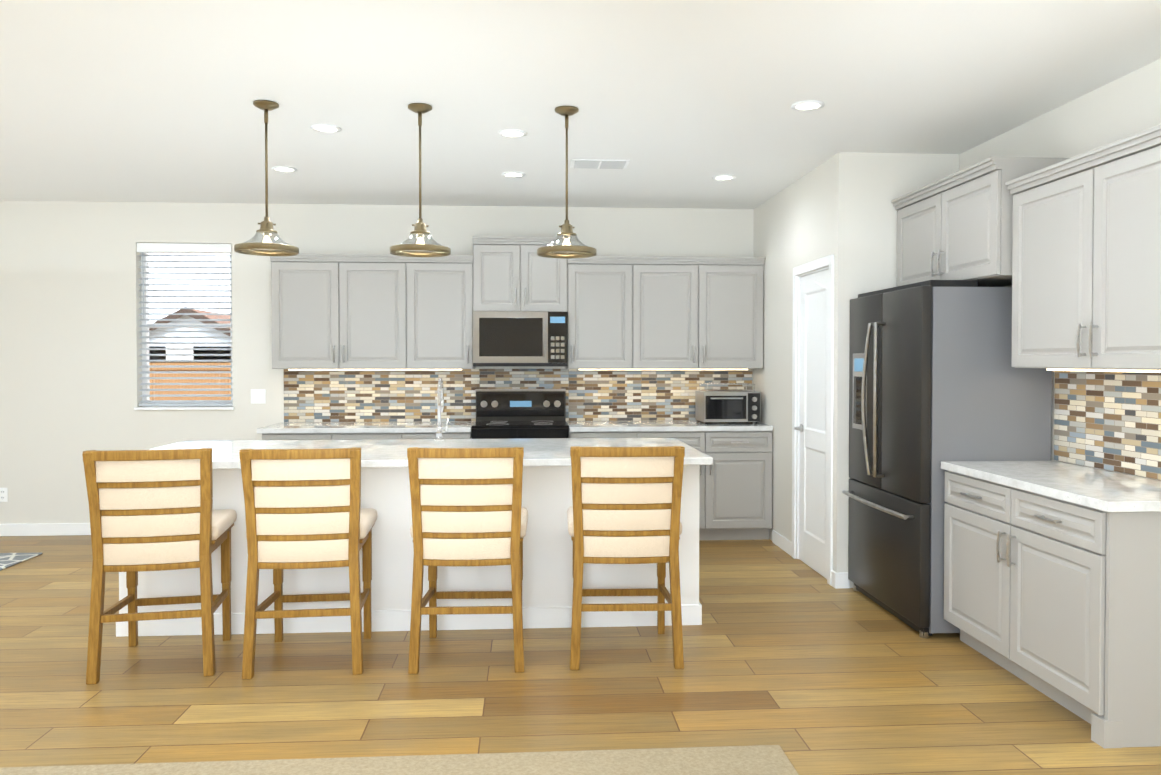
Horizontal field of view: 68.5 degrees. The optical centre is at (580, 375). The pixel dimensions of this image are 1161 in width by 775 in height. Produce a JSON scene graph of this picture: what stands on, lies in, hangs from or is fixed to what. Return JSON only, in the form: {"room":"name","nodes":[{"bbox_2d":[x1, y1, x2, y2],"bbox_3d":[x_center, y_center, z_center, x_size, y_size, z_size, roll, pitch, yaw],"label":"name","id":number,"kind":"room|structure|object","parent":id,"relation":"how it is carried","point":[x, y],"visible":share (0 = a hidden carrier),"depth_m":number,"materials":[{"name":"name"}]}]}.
{"room":"kitchen","nodes":[
{"label":"kitchen","id":0,"kind":"room"},
{"bbox_2d":[0,201,753,523],"bbox_3d":[-2.203,-0.060,7.201,9.250,2.740,0.150,0,1,-4],"label":"wall","id":1,"kind":"structure","parent":0,"point":[70,346],"depth_m":7.03,"materials":[{"name":"white paint"}]},
{"bbox_2d":[0,488,7,501],"bbox_3d":[-4.728,0.974,6.978,0.070,0.114,0.008,0,1,-4],"label":"electrical outlet plate","id":2,"kind":"object","parent":1,"relation":"attached to","point":[3,494],"visible":1,"depth_m":6.98,"materials":[{"name":"white plastic"}]},
{"bbox_2d":[0,523,90,535],"bbox_3d":[-4.647,1.263,6.985,4.338,0.100,0.012,0,1,-4],"label":"baseboard","id":3,"kind":"structure","parent":1,"relation":"attached to","point":[38,529],"depth_m":7.00,"materials":[{"name":"white wood"}]},
{"bbox_2d":[134,253,234,409],"bbox_3d":[-3.280,-0.409,7.109,0.800,1.380,0.165,0,1,-4],"label":"window","id":4,"kind":"structure","parent":1,"relation":"in","point":[146,258],"depth_m":7.14,"materials":[{"name":"white"}]},
{"bbox_2d":[137,243,232,405],"bbox_3d":[-3.278,-0.423,7.090,0.758,1.342,0.073,0,1,-4],"label":"window blinds","id":5,"kind":"object","parent":4,"relation":"attached to","point":[142,248],"visible":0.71,"depth_m":7.08,"materials":[{"name":"white plastic"}]},
{"bbox_2d":[251,389,265,403],"bbox_3d":[-2.682,0.171,7.094,0.120,0.120,0.008,0,1,-4],"label":"switch plate","id":6,"kind":"object","parent":1,"relation":"attached to","point":[258,396],"visible":1,"depth_m":7.09,"materials":[{"name":"white plastic"}]},
{"bbox_2d":[270,254,405,369],"bbox_3d":[-1.931,-0.511,6.940,1.060,0.910,0.386,0,1,-4],"label":"upper cabinet","id":7,"kind":"object","parent":1,"relation":"attached to","point":[361,312],"depth_m":6.78,"materials":[{"name":"grey wood"}]},
{"bbox_2d":[406,252,475,369],"bbox_3d":[-1.138,-0.512,6.991,0.530,0.910,0.386,0,1,-4],"label":"upper cabinet","id":8,"kind":"object","parent":1,"relation":"attached to","point":[439,290],"depth_m":6.84,"materials":[{"name":"grey wood"}]},
{"bbox_2d":[284,369,752,421],"bbox_3d":[-0.494,0.164,7.232,3.964,0.446,0.010,0,1,-4],"label":"backsplash","id":9,"kind":"structure","parent":1,"relation":"attached to","point":[411,395],"depth_m":7.20,"materials":[{"name":"tile"}]},
{"bbox_2d":[473,236,565,311],"bbox_3d":[-0.494,-0.818,7.026,0.760,0.600,0.386,0,1,-4],"label":"upper cabinet","id":10,"kind":"object","parent":1,"relation":"attached to","point":[510,275],"depth_m":6.87,"materials":[{"name":"grey wood"}]},
{"bbox_2d":[473,311,567,366],"bbox_3d":[-0.492,-0.296,6.996,0.756,0.440,0.464,0,1,-4],"label":"microwave","id":11,"kind":"object","parent":10,"relation":"attached to","point":[520,338],"visible":1,"depth_m":6.80,"materials":[{"name":"silver metal"}]},
{"bbox_2d":[566,256,633,369],"bbox_3d":[0.150,-0.513,7.073,0.530,0.910,0.386,0,1,-4],"label":"upper cabinet","id":12,"kind":"object","parent":1,"relation":"attached to","point":[599,289],"depth_m":6.92,"materials":[{"name":"grey wood"}]},
{"bbox_2d":[634,256,764,369],"bbox_3d":[0.955,-0.514,7.124,1.084,0.910,0.386,0,1,-4],"label":"upper cabinet","id":13,"kind":"object","parent":1,"relation":"attached to","point":[691,313],"depth_m":6.97,"materials":[{"name":"grey wood"}]},
{"bbox_2d":[0,535,1160,774],"bbox_3d":[-1.906,1.441,2.559,9.250,0.100,9.505,0,1,-4],"label":"floor","id":14,"kind":"structure","parent":0,"point":[806,667],"depth_m":3.70,"materials":[{"name":"brown wood"}]},
{"bbox_2d":[0,552,42,570],"bbox_3d":[-4.758,1.327,5.885,1.580,0.012,0.810,0,1,-4],"label":"rug","id":15,"kind":"object","parent":14,"relation":"on","point":[7,560],"visible":1,"depth_m":6.14,"materials":[{"name":"grey fabric"}]},
{"bbox_2d":[82,448,236,684],"bbox_3d":[-1.983,0.845,4.074,0.544,1.042,0.592,0,1,-12],"label":"chair","id":16,"kind":"object","parent":14,"relation":"on","point":[150,510],"visible":1,"depth_m":3.83,"materials":[{"name":"brown wood"}]},
{"bbox_2d":[239,447,376,678],"bbox_3d":[-1.295,0.845,4.122,0.565,1.042,0.607,0,1,-4],"label":"chair","id":17,"kind":"object","parent":14,"relation":"on","point":[303,510],"visible":1,"depth_m":3.87,"materials":[{"name":"brown wood"}]},
{"bbox_2d":[262,433,401,439],"bbox_3d":[-1.924,0.876,6.847,1.060,0.880,0.621,0,1,-4],"label":"base cabinet","id":18,"kind":"object","parent":14,"relation":"on","point":[276,436],"depth_m":6.54,"materials":[{"name":"grey"}]},
{"bbox_2d":[257,421,772,433],"bbox_3d":[-0.489,0.413,6.923,3.994,0.038,0.635,0,1,-4],"label":"countertop","id":19,"kind":"structure","parent":18,"relation":"on","point":[461,427],"depth_m":6.69,"materials":[{"name":"stone"}]},
{"bbox_2d":[695,383,760,423],"bbox_3d":[1.223,0.228,7.070,0.470,0.325,0.377,0,1,-4],"label":"toaster oven","id":20,"kind":"object","parent":19,"relation":"on","point":[727,406],"visible":1,"depth_m":6.92,"materials":[{"name":"silver metal"}]},
{"bbox_2d":[0,745,798,774],"bbox_3d":[-1.876,1.397,1.695,5.400,0.018,2.580,0,1,-4],"label":"rug","id":21,"kind":"object","parent":14,"relation":"on","point":[754,760],"visible":0.89,"depth_m":2.99,"materials":[{"name":"beige fabric"}]},
{"bbox_2d":[116,465,701,636],"bbox_3d":[-0.910,0.903,5.015,3.082,0.890,0.983,0,1,-4],"label":"kitchen island","id":22,"kind":"object","parent":14,"relation":"on","point":[547,580],"visible":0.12,"depth_m":4.54,"materials":[{"name":"white paint"}]},
{"bbox_2d":[148,438,712,468],"bbox_3d":[-0.906,0.438,4.930,3.128,0.038,1.165,0,1,-4],"label":"island countertop","id":23,"kind":"structure","parent":22,"relation":"on","point":[393,452],"depth_m":5.03,"materials":[{"name":"stone"}]},
{"bbox_2d":[435,378,448,440],"bbox_3d":[-0.876,0.210,5.435,0.089,0.396,0.213,0,1,-4],"label":"island faucet","id":24,"kind":"object","parent":23,"relation":"on","point":[440,406],"visible":1,"depth_m":5.35,"materials":[{"name":"silver metal"}]},
{"bbox_2d":[402,431,471,438],"bbox_3d":[-1.131,0.875,6.898,0.528,0.880,0.621,0,1,-4],"label":"base cabinet","id":25,"kind":"object","parent":14,"relation":"on","point":[464,435],"depth_m":6.59,"materials":[{"name":"grey wood"}]},
{"bbox_2d":[407,447,527,673],"bbox_3d":[-0.532,0.844,4.168,0.555,1.042,0.599,0,1,-4],"label":"chair","id":26,"kind":"object","parent":14,"relation":"on","point":[467,508],"visible":1,"depth_m":3.92,"materials":[{"name":"brown wood"}]},
{"bbox_2d":[472,389,568,438],"bbox_3d":[-0.483,0.716,6.879,0.752,1.198,0.677,0,1,-4],"label":"range","id":27,"kind":"object","parent":14,"relation":"on","point":[518,413],"visible":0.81,"depth_m":7.12,"materials":[{"name":"black metal"}]},
{"bbox_2d":[569,432,637,437],"bbox_3d":[0.158,0.874,6.980,0.528,0.880,0.621,0,1,-4],"label":"base cabinet","id":28,"kind":"object","parent":14,"relation":"on","point":[571,434],"depth_m":6.67,"materials":[{"name":"grey"}]},
{"bbox_2d":[567,446,684,669],"bbox_3d":[0.211,0.843,4.216,0.558,1.042,0.602,0,1,-4],"label":"chair","id":29,"kind":"object","parent":14,"relation":"on","point":[625,508],"visible":1,"depth_m":3.97,"materials":[{"name":"brown wood"}]},
{"bbox_2d":[638,431,771,539],"bbox_3d":[0.962,0.873,7.031,1.084,0.880,0.621,0,1,-4],"label":"base cabinet","id":30,"kind":"object","parent":14,"relation":"on","point":[735,490],"depth_m":6.74,"materials":[{"name":"grey wood"}]},
{"bbox_2d":[842,280,1051,637],"bbox_3d":[2.020,0.425,4.883,0.777,1.850,0.980,0,1,-4],"label":"refrigerator","id":31,"kind":"object","parent":14,"relation":"on","point":[935,378],"visible":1,"depth_m":4.41,"materials":[{"name":"grey metal"}]},
{"bbox_2d":[944,471,1160,748],"bbox_3d":[2.178,0.929,3.777,0.640,0.880,1.224,0,1,-4],"label":"base cabinet","id":32,"kind":"object","parent":14,"relation":"on","point":[1057,600],"visible":1,"depth_m":3.40,"materials":[{"name":"grey wood"}]},
{"bbox_2d":[941,461,1160,511],"bbox_3d":[2.191,0.469,3.762,0.613,0.038,1.260,0,1,-4],"label":"countertop","id":33,"kind":"structure","parent":32,"relation":"on","point":[1102,489],"depth_m":3.64,"materials":[{"name":"stone"}]},
{"bbox_2d":[0,0,1160,208],"bbox_3d":[-1.906,-1.399,2.509,9.250,0.100,9.505,0,1,-4],"label":"ceiling","id":34,"kind":"structure","parent":0,"point":[679,103],"depth_m":4.10,"materials":[{"name":"white paint"}]},
{"bbox_2d":[234,100,298,255],"bbox_3d":[-1.593,-1.002,4.327,0.310,0.753,0.310,0,1,-4],"label":"pendant light","id":35,"kind":"object","parent":34,"relation":"hanging from","point":[267,230],"visible":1,"depth_m":4.31,"materials":[{"name":"gold metal"}]},
{"bbox_2d":[271,166,296,171],"bbox_3d":[-2.009,-1.400,5.787,0.168,0.008,0.168,0,1,-4],"label":"recessed light","id":36,"kind":"object","parent":34,"relation":"in","point":[283,169],"visible":1,"depth_m":5.78,"materials":[{"name":"white plastic"}]},
{"bbox_2d":[311,124,341,132],"bbox_3d":[-1.424,-1.382,4.772,0.168,0.008,0.168,0,1,-4],"label":"recessed light","id":37,"kind":"object","parent":34,"relation":"in","point":[325,128],"visible":1,"depth_m":4.78,"materials":[{"name":"white"}]},
{"bbox_2d":[390,103,450,256],"bbox_3d":[-0.823,-1.003,4.376,0.310,0.753,0.310,0,1,-4],"label":"pendant light","id":38,"kind":"object","parent":34,"relation":"hanging from","point":[421,232],"visible":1,"depth_m":4.36,"materials":[{"name":"gold metal"}]},
{"bbox_2d":[498,129,526,137],"bbox_3d":[-0.388,-1.384,4.878,0.168,0.008,0.168,0,1,-4],"label":"recessed light","id":39,"kind":"object","parent":34,"relation":"in","point":[511,133],"visible":0.98,"depth_m":4.88,"materials":[{"name":"white plastic"}]},
{"bbox_2d":[502,172,525,177],"bbox_3d":[-0.467,-1.403,5.955,0.168,0.008,0.168,0,1,-4],"label":"recessed light","id":40,"kind":"object","parent":34,"relation":"in","point":[513,174],"visible":0.98,"depth_m":5.95,"materials":[{"name":"white plastic"}]},
{"bbox_2d":[537,106,595,258],"bbox_3d":[-0.071,-1.004,4.424,0.310,0.753,0.310,0,1,-4],"label":"pendant light","id":41,"kind":"object","parent":34,"relation":"hanging from","point":[552,250],"visible":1,"depth_m":4.40,"materials":[{"name":"gold metal"}]},
{"bbox_2d":[570,159,629,168],"bbox_3d":[0.126,-1.394,5.622,0.380,0.015,0.220,0,1,-4],"label":"ceiling vent","id":42,"kind":"object","parent":34,"relation":"in","point":[600,163],"visible":0.98,"depth_m":5.58,"materials":[{"name":"white metal"}]},
{"bbox_2d":[712,175,735,180],"bbox_3d":[1.020,-1.405,6.050,0.168,0.008,0.168,0,1,-4],"label":"recessed light","id":43,"kind":"object","parent":34,"relation":"in","point":[724,177],"visible":0.96,"depth_m":6.05,"materials":[{"name":"white"}]},
{"bbox_2d":[791,100,824,110],"bbox_3d":[1.159,-1.375,4.345,0.168,0.008,0.168,0,1,-4],"label":"recessed light","id":44,"kind":"object","parent":34,"relation":"in","point":[809,105],"visible":1,"depth_m":4.34,"materials":[{"name":"white plastic"}]},
{"bbox_2d":[753,152,958,587],"bbox_3d":[1.941,-0.046,6.384,0.778,2.740,2.003,0,1,-4],"label":"wall","id":45,"kind":"structure","parent":0,"point":[840,206],"depth_m":5.40,"materials":[{"name":"white paint"}]},
{"bbox_2d":[772,530,791,555],"bbox_3d":[1.538,1.272,6.493,0.012,0.100,0.505,0,1,-4],"label":"baseboard","id":46,"kind":"structure","parent":45,"relation":"attached to","point":[786,545],"depth_m":6.47,"materials":[{"name":"white wood"}]},
{"bbox_2d":[794,269,828,578],"bbox_3d":[1.585,0.316,5.825,0.099,2.031,0.644,0,1,-4],"label":"pantry door","id":47,"kind":"structure","parent":45,"relation":"in","point":[813,427],"depth_m":5.85,"materials":[{"name":"white wood"}]},
{"bbox_2d":[792,254,833,584],"bbox_3d":[1.633,0.277,5.827,0.128,2.113,0.800,0,1,-4],"label":"door frame","id":48,"kind":"structure","parent":45,"relation":"attached to","point":[824,262],"depth_m":5.90,"materials":[{"name":"white wood"}]},
{"bbox_2d":[959,58,1160,479],"bbox_3d":[2.639,0.017,2.748,0.150,2.740,9.355,0,1,-4],"label":"wall","id":49,"kind":"structure","parent":0,"point":[1127,105],"depth_m":4.17,"materials":[{"name":"white paint"}]},
{"bbox_2d":[891,157,1069,286],"bbox_3d":[2.205,-0.799,4.792,0.452,0.580,1.149,0,1,-4],"label":"upper cabinet","id":50,"kind":"object","parent":49,"relation":"attached to","point":[958,225],"visible":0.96,"depth_m":4.55,"materials":[{"name":"grey wood"}]},
{"bbox_2d":[1005,125,1160,372],"bbox_3d":[2.312,-0.477,3.603,0.392,0.922,1.200,0,1,-4],"label":"upper cabinet","id":51,"kind":"object","parent":49,"relation":"attached to","point":[1086,270],"visible":1,"depth_m":3.60,"materials":[{"name":"grey wood"}]},
{"bbox_2d":[1054,369,1160,479],"bbox_3d":[2.492,0.209,3.776,0.010,0.476,1.260,0,1,-4],"label":"backsplash","id":52,"kind":"structure","parent":49,"relation":"attached to","point":[1110,421],"depth_m":3.98,"materials":[{"name":"tile"}]},
{"label":"outside","id":53,"kind":"structure","parent":0,"visible":0},
{"bbox_3d":[-9.720,0.894,36.805,65.000,0.100,59.850,0,1,-4],"label":"ground","id":54,"kind":"structure","parent":53,"visible":0},
{"bbox_2d":[149,363,230,399],"bbox_3d":[-9.581,0.552,11.674,42.090,1.460,0.090,0,1,-4],"label":"fence","id":55,"kind":"object","parent":54,"relation":"on","point":[190,381],"depth_m":11.93,"materials":[{"name":"brown wood"}]},
{"bbox_2d":[149,309,230,362],"bbox_3d":[-7.220,-0.711,35.673,19.950,3.650,10.370,0,1,-4],"label":"house","id":56,"kind":"structure","parent":54,"relation":"on","point":[192,339],"depth_m":30.39,"materials":[{"name":"grey paint"}]}
]}

